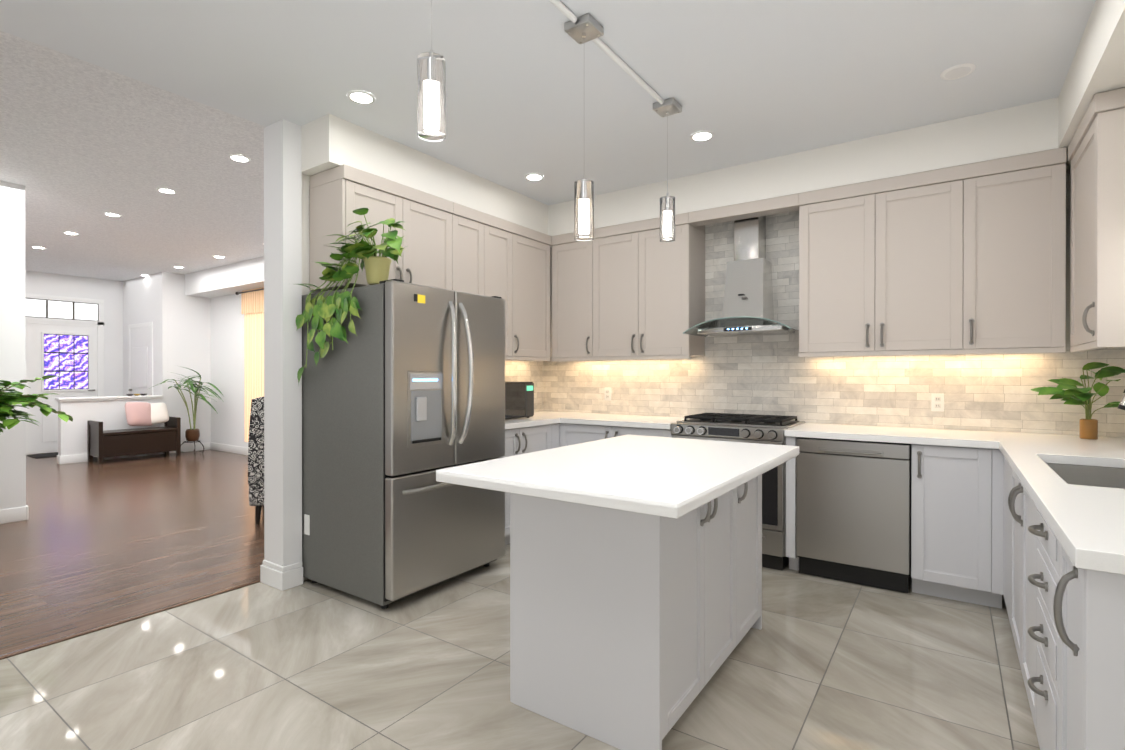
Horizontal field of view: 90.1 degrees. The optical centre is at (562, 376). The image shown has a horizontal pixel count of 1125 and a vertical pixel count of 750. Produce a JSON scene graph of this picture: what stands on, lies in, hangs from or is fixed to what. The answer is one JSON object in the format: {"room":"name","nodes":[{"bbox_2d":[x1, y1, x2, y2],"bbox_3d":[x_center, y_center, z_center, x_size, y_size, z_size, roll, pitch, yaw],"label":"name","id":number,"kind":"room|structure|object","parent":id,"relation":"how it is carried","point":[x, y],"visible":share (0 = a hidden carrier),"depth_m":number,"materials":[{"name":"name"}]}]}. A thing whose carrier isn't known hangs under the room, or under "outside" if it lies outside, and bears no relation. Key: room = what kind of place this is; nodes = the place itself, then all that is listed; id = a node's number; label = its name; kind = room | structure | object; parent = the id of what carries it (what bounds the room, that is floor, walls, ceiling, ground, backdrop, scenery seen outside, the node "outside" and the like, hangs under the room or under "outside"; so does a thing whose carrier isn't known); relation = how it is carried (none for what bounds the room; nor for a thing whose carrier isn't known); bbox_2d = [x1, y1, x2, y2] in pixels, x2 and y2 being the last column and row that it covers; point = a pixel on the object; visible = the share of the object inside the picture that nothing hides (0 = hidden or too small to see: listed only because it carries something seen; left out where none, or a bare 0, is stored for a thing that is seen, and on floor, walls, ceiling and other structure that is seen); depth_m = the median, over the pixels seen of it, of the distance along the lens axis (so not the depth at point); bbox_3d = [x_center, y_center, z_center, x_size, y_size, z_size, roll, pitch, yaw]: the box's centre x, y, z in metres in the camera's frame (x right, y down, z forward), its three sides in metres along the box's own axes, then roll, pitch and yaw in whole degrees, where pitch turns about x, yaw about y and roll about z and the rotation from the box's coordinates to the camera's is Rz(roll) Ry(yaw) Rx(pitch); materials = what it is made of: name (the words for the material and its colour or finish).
{"room":"kitchen","nodes":[
{"label":"kitchen","id":0,"kind":"room"},
{"bbox_2d":[0,181,28,523],"bbox_3d":[-6.077,-0.197,2.957,0.174,2.900,4.794,0,0,35],"label":"wall","id":1,"kind":"structure","parent":0,"point":[13,507],"depth_m":4.81,"materials":[{"name":"white paint"}]},
{"bbox_2d":[25,270,122,454],"bbox_3d":[-8.606,-0.213,8.696,0.164,2.900,4.352,0,0,35],"label":"wall","id":2,"kind":"structure","parent":0,"point":[109,293],"depth_m":9.66,"materials":[{"name":"white paint"}]},
{"bbox_2d":[25,293,103,453],"bbox_3d":[-8.173,-0.034,9.152,0.058,2.540,1.137,0,0,35],"label":"door","id":3,"kind":"structure","parent":2,"relation":"attached to","point":[65,338],"depth_m":9.13,"materials":[{"name":"white paint"}]},
{"bbox_2d":[0,449,263,659],"bbox_3d":[-6.478,1.273,5.281,9.752,0.067,8.152,0,0,35],"label":"floor","id":4,"kind":"structure","parent":0,"point":[88,547],"depth_m":4.20,"materials":[{"name":"brown wood"}]},
{"bbox_2d":[0,375,72,431],"bbox_3d":[-4.334,0.618,4.412,0.836,1.261,0.737,0,0,35],"label":"ficus tree","id":5,"kind":"object","parent":4,"relation":"on","point":[8,399],"visible":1,"depth_m":4.34,"materials":[{"name":"green plant"}]},
{"bbox_2d":[27,452,57,457],"bbox_3d":[-7.892,1.230,8.961,0.500,0.012,0.857,0,0,35],"label":"door mat","id":6,"kind":"object","parent":4,"relation":"on","point":[45,455],"visible":0.33,"depth_m":8.69,"materials":[{"name":"grey fabric"}]},
{"bbox_2d":[87,416,180,464],"bbox_3d":[-6.388,0.938,8.407,0.470,0.600,1.017,0,0,35],"label":"storage bench","id":7,"kind":"object","parent":4,"relation":"on","point":[166,439],"visible":0.94,"depth_m":8.21,"materials":[{"name":"black wood"}]},
{"bbox_2d":[125,402,168,425],"bbox_3d":[-6.316,0.568,8.524,0.264,0.373,0.548,0,0,35],"label":"pillows","id":8,"kind":"object","parent":7,"relation":"on","point":[142,414],"visible":1,"depth_m":8.46,"materials":[{"name":"pink fabric"}]},
{"bbox_2d":[149,366,223,452],"bbox_3d":[-5.853,0.533,8.752,0.832,1.396,0.872,0,0,35],"label":"potted plant","id":9,"kind":"object","parent":4,"relation":"on","point":[191,434],"visible":0.96,"depth_m":8.92,"materials":[{"name":"green plant"}]},
{"bbox_2d":[248,396,263,523],"bbox_3d":[-2.394,0.693,5.125,0.760,1.112,0.920,0,0,-23],"label":"armchair","id":10,"kind":"object","parent":4,"relation":"on","point":[256,463],"visible":0.29,"depth_m":4.64,"materials":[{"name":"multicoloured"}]},
{"bbox_2d":[0,31,265,280],"bbox_3d":[-6.459,-1.713,5.260,9.800,0.120,8.152,0,0,35],"label":"ceiling","id":11,"kind":"structure","parent":0,"point":[85,146],"depth_m":4.51,"materials":[{"name":"white paint"}]},
{"bbox_2d":[63,231,78,234],"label":"recessed light","id":12,"kind":"object","parent":11,"relation":"in","point":[67,232],"depth_m":6.49,"materials":[{"name":"white paint"}]},
{"bbox_2d":[104,212,121,216],"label":"recessed light","id":13,"kind":"object","parent":11,"relation":"in","point":[106,213],"depth_m":5.72,"materials":[{"name":"white paint"}]},
{"bbox_2d":[157,188,175,193],"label":"recessed light","id":14,"kind":"object","parent":11,"relation":"in","point":[165,190],"depth_m":4.97,"materials":[{"name":"white paint"}]},
{"bbox_2d":[229,154,250,161],"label":"recessed light","id":15,"kind":"object","parent":11,"relation":"in","point":[239,158],"depth_m":4.24,"materials":[{"name":"white paint"}]},
{"bbox_2d":[55,272,210,463],"bbox_3d":[-6.519,-0.213,8.786,0.190,2.900,2.130,0,0,35],"label":"wall","id":16,"kind":"structure","parent":0,"point":[184,330],"depth_m":9.03,"materials":[{"name":"white paint"}]},
{"bbox_2d":[126,394,146,395],"bbox_3d":[-6.589,0.286,8.696,0.090,0.030,0.268,0,0,35],"label":"bowls","id":17,"kind":"object","parent":16,"relation":"on","point":[136,394],"visible":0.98,"depth_m":8.67,"materials":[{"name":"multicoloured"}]},
{"bbox_2d":[123,273,158,395],"bbox_3d":[-7.051,-0.215,9.477,1.531,2.900,0.120,0,0,35],"label":"wall","id":18,"kind":"structure","parent":0,"point":[140,299],"depth_m":9.37,"materials":[{"name":"white paint"}]},
{"bbox_2d":[128,322,152,395],"bbox_3d":[-7.084,0.175,9.398,1.016,2.120,0.050,0,0,35],"label":"door","id":19,"kind":"structure","parent":18,"relation":"attached to","point":[140,358],"depth_m":9.38,"materials":[{"name":"white paint"}]},
{"bbox_2d":[185,256,263,454],"bbox_3d":[-3.196,-0.209,7.454,6.870,2.900,0.536,0,0,35],"label":"wall","id":20,"kind":"structure","parent":0,"point":[220,286],"depth_m":9.06,"materials":[{"name":"white paint"}]},
{"bbox_2d":[235,287,263,441],"bbox_3d":[-4.101,-0.151,8.117,2.400,2.340,0.092,0,0,35],"label":"curtain","id":21,"kind":"object","parent":20,"relation":"hanging from","point":[252,305],"visible":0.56,"depth_m":8.60,"materials":[{"name":"yellow fabric"}]},
{"bbox_2d":[260,119,302,590],"bbox_3d":[-1.698,-0.128,3.395,0.249,2.760,0.132,0,0,35],"label":"column","id":22,"kind":"structure","parent":0,"point":[281,568],"depth_m":3.35,"materials":[{"name":"white paint"}]},
{"bbox_2d":[302,174,535,580],"bbox_3d":[-0.968,-0.131,4.481,0.180,2.760,2.485,0,0,35],"label":"wall","id":23,"kind":"structure","parent":0,"point":[305,229],"depth_m":3.44,"materials":[{"name":"white paint"}]},
{"bbox_2d":[309,164,550,360],"bbox_3d":[-0.815,-0.681,4.189,0.379,1.102,2.056,0,0,35],"label":"upper cabinet","id":24,"kind":"object","parent":23,"relation":"attached to","point":[451,245],"visible":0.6,"depth_m":3.92,"materials":[{"name":"beige paint"}]},
{"bbox_2d":[505,360,544,411],"bbox_3d":[-0.633,0.077,4.799,0.010,0.517,1.520,0,0,35],"label":"backsplash","id":25,"kind":"structure","parent":23,"relation":"attached to","point":[515,370],"depth_m":5.29,"materials":[{"name":"tile"}]},
{"bbox_2d":[505,415,560,429],"bbox_3d":[-0.539,0.357,4.352,0.648,0.040,0.874,0,0,35],"label":"countertop","id":26,"kind":"structure","parent":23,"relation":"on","point":[536,420],"depth_m":4.33,"materials":[{"name":"white stone"}]},
{"bbox_2d":[505,382,533,418],"bbox_3d":[-0.558,0.190,4.444,0.452,0.290,0.520,0,0,35],"label":"microwave","id":27,"kind":"object","parent":26,"relation":"on","point":[519,399],"visible":0.44,"depth_m":4.37,"materials":[{"name":"black plastic"}]},
{"bbox_2d":[0,543,1039,749],"bbox_3d":[-0.597,1.288,1.178,4.635,0.060,8.100,0,0,35],"label":"floor","id":28,"kind":"structure","parent":0,"point":[817,663],"depth_m":2.32,"materials":[{"name":"tile"}]},
{"bbox_2d":[302,279,504,608],"bbox_3d":[-0.946,0.368,3.520,0.921,1.766,0.912,0,0,35],"label":"fridge","id":29,"kind":"object","parent":28,"relation":"on","point":[403,396],"visible":0.94,"depth_m":3.17,"materials":[{"name":"grey metal"}]},
{"bbox_2d":[296,208,407,382],"bbox_3d":[-1.178,-0.427,3.237,0.808,0.982,0.483,0,0,35],"label":"pothos plant","id":30,"kind":"object","parent":29,"relation":"on","point":[375,266],"visible":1,"depth_m":3.12,"materials":[{"name":"green plant"}]},
{"bbox_2d":[501,423,558,544],"bbox_3d":[-0.347,0.815,4.622,0.659,0.868,1.526,0,0,35],"label":"base cabinet","id":31,"kind":"object","parent":28,"relation":"on","point":[523,440],"visible":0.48,"depth_m":4.22,"materials":[{"name":"white paint"}]},
{"bbox_2d":[510,475,761,749],"bbox_3d":[0.410,0.820,2.465,0.664,0.868,1.195,0,0,35],"label":"kitchen island","id":32,"kind":"object","parent":28,"relation":"on","point":[635,588],"depth_m":2.00,"materials":[{"name":"white paint"}]},
{"bbox_2d":[436,435,798,518],"bbox_3d":[0.345,0.362,2.390,0.940,0.042,1.480,0,0,35],"label":"island countertop","id":33,"kind":"structure","parent":32,"relation":"on","point":[662,477],"depth_m":2.02,"materials":[{"name":"white stone"}]},
{"bbox_2d":[671,413,805,570],"bbox_3d":[1.247,0.769,4.007,0.771,0.962,0.702,0,0,35],"label":"gas range","id":34,"kind":"object","parent":28,"relation":"on","point":[759,429],"visible":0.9,"depth_m":3.65,"materials":[{"name":"silver metal"}]},
{"bbox_2d":[559,423,1003,608],"bbox_3d":[1.310,0.816,4.001,2.851,0.868,0.659,0,0,35],"label":"base cabinet","id":35,"kind":"object","parent":28,"relation":"on","point":[957,502],"depth_m":3.10,"materials":[{"name":"white paint"}]},
{"bbox_2d":[534,411,688,428],"bbox_3d":[0.289,0.356,4.709,1.604,0.040,0.656,0,0,35],"label":"countertop","id":36,"kind":"structure","parent":35,"relation":"on","point":[639,421],"depth_m":4.43,"materials":[{"name":"white stone"}]},
{"bbox_2d":[784,423,1004,448],"bbox_3d":[2.027,0.359,3.511,1.073,0.040,0.648,0,0,35],"label":"countertop","id":37,"kind":"structure","parent":35,"relation":"on","point":[924,436],"depth_m":3.34,"materials":[{"name":"white stone"}]},
{"bbox_2d":[796,437,910,592],"bbox_3d":[1.881,0.820,3.592,0.610,0.862,0.622,0,0,35],"label":"dishwasher","id":38,"kind":"object","parent":28,"relation":"on","point":[853,511],"visible":0.9,"depth_m":3.34,"materials":[{"name":"silver metal"}]},
{"bbox_2d":[1003,457,1124,749],"bbox_3d":[2.105,0.821,2.138,0.662,0.868,2.818,0,0,35],"label":"base cabinet","id":39,"kind":"object","parent":28,"relation":"on","point":[1066,616],"depth_m":1.39,"materials":[{"name":"white paint"}]},
{"bbox_2d":[993,432,1124,574],"bbox_3d":[2.107,0.473,2.119,0.640,0.259,2.846,0,0,35],"label":"countertop","id":40,"kind":"structure","parent":39,"relation":"on","point":[1081,509],"depth_m":1.75,"materials":[{"name":"white stone"}]},
{"bbox_2d":[1031,362,1124,438],"bbox_3d":[2.798,0.130,3.037,0.405,0.418,0.371,0,0,35],"label":"potted plant","id":41,"kind":"object","parent":40,"relation":"on","point":[1073,394],"visible":0.98,"depth_m":3.04,"materials":[{"name":"green plant"}]},
{"bbox_2d":[1118,390,1124,409],"bbox_3d":[2.171,0.123,1.972,0.335,0.440,0.135,0,0,35],"label":"gooseneck faucet","id":42,"kind":"object","parent":40,"relation":"on","point":[1121,405],"visible":1,"depth_m":2.02,"materials":[{"name":"silver metal"}]},
{"bbox_2d":[0,0,1095,204],"bbox_3d":[-0.568,-1.632,1.150,4.565,0.260,8.100,0,0,35],"label":"ceiling","id":43,"kind":"structure","parent":0,"point":[532,86],"depth_m":2.73,"materials":[{"name":"white paint"}]},
{"bbox_2d":[347,90,375,103],"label":"recessed light","id":44,"kind":"object","parent":43,"relation":"in","point":[358,96],"depth_m":3.02,"materials":[{"name":"white paint"}]},
{"bbox_2d":[417,0,445,141],"bbox_3d":[-0.397,-1.115,1.702,0.124,0.774,0.124,0,0,35],"label":"pendant light","id":45,"kind":"object","parent":43,"relation":"hanging from","point":[431,95],"visible":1,"depth_m":1.67,"materials":[{"name":"white glass"}]},
{"bbox_2d":[525,173,543,180],"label":"recessed light","id":46,"kind":"object","parent":43,"relation":"in","point":[532,176],"depth_m":4.24,"materials":[{"name":"white paint"}]},
{"bbox_2d":[564,13,603,240],"bbox_3d":[0.093,-1.047,2.409,0.124,0.914,0.124,0,0,35],"label":"pendant light","id":47,"kind":"object","parent":43,"relation":"hanging from","point":[587,27],"visible":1,"depth_m":2.38,"materials":[{"name":"white glass"}]},
{"bbox_2d":[549,0,663,103],"bbox_3d":[0.093,-1.491,2.408,0.026,0.026,1.576,0,0,35],"label":"conduit","id":48,"kind":"object","parent":43,"relation":"attached to","point":[572,17],"visible":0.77,"depth_m":2.61,"materials":[{"name":"silver metal"}]},
{"bbox_2d":[653,98,681,242],"bbox_3d":[0.582,-1.129,3.116,0.124,0.754,0.124,0,0,35],"label":"pendant light","id":49,"kind":"object","parent":43,"relation":"hanging from","point":[670,106],"visible":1,"depth_m":3.08,"materials":[{"name":"white glass"}]},
{"bbox_2d":[690,131,713,140],"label":"recessed light","id":50,"kind":"object","parent":43,"relation":"in","point":[700,135],"depth_m":3.50,"materials":[{"name":"white paint"}]},
{"bbox_2d":[940,63,975,79],"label":"recessed light","id":51,"kind":"object","parent":43,"relation":"in","point":[950,73],"depth_m":2.76,"materials":[{"name":"white paint"}]},
{"bbox_2d":[302,0,1124,246],"bbox_3d":[-0.715,-1.364,1.070,4.115,0.275,7.800,0,0,35],"label":"soffit","id":52,"kind":"object","parent":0,"point":[330,141],"depth_m":3.50,"materials":[{"name":"white paint"}]},
{"bbox_2d":[550,165,1110,436],"bbox_3d":[1.535,-0.131,4.350,4.445,2.760,0.150,0,0,35],"label":"wall","id":53,"kind":"structure","parent":0,"point":[1068,212],"depth_m":3.28,"materials":[{"name":"white paint"}]},
{"bbox_2d":[551,147,1066,360],"bbox_3d":[1.390,-0.681,4.112,3.411,1.102,0.379,0,0,35],"label":"upper cabinet","id":54,"kind":"object","parent":53,"relation":"attached to","point":[966,259],"visible":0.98,"depth_m":3.51,"materials":[{"name":"beige paint"}]},
{"bbox_2d":[545,211,1124,436],"bbox_3d":[1.502,-0.442,4.275,4.115,1.557,0.010,0,0,35],"label":"backsplash","id":55,"kind":"structure","parent":53,"relation":"attached to","point":[771,374],"depth_m":4.09,"materials":[{"name":"tile"}]},
{"bbox_2d":[604,387,610,400],"bbox_3d":[0.405,0.159,5.024,0.070,0.116,0.008,0,0,35],"label":"outlet","id":56,"kind":"object","parent":55,"relation":"attached to","point":[607,391],"depth_m":5.02,"materials":[{"name":"white plastic"}]},
{"bbox_2d":[683,216,798,336],"bbox_3d":[1.325,-0.766,4.093,0.754,0.908,0.484,0,0,35],"label":"range hood","id":57,"kind":"object","parent":55,"relation":"attached to","point":[748,308],"visible":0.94,"depth_m":4.09,"materials":[{"name":"silver metal"}]},
{"bbox_2d":[931,393,943,411],"bbox_3d":[2.423,0.169,3.627,0.070,0.116,0.008,0,0,35],"label":"outlet","id":58,"kind":"object","parent":55,"relation":"attached to","point":[937,401],"depth_m":3.63,"materials":[{"name":"white plastic"}]},
{"bbox_3d":[1.038,-0.118,-0.141,0.150,2.760,7.800,0,0,35],"label":"wall","id":59,"kind":"structure","parent":0,"visible":0},
{"bbox_2d":[1068,88,1124,351],"bbox_3d":[2.150,-0.675,1.936,0.364,1.102,2.384,0,0,35],"label":"upper cabinet","id":60,"kind":"object","parent":59,"relation":"attached to","point":[1096,152],"visible":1,"depth_m":2.44,"materials":[{"name":"beige paint"}]}
]}

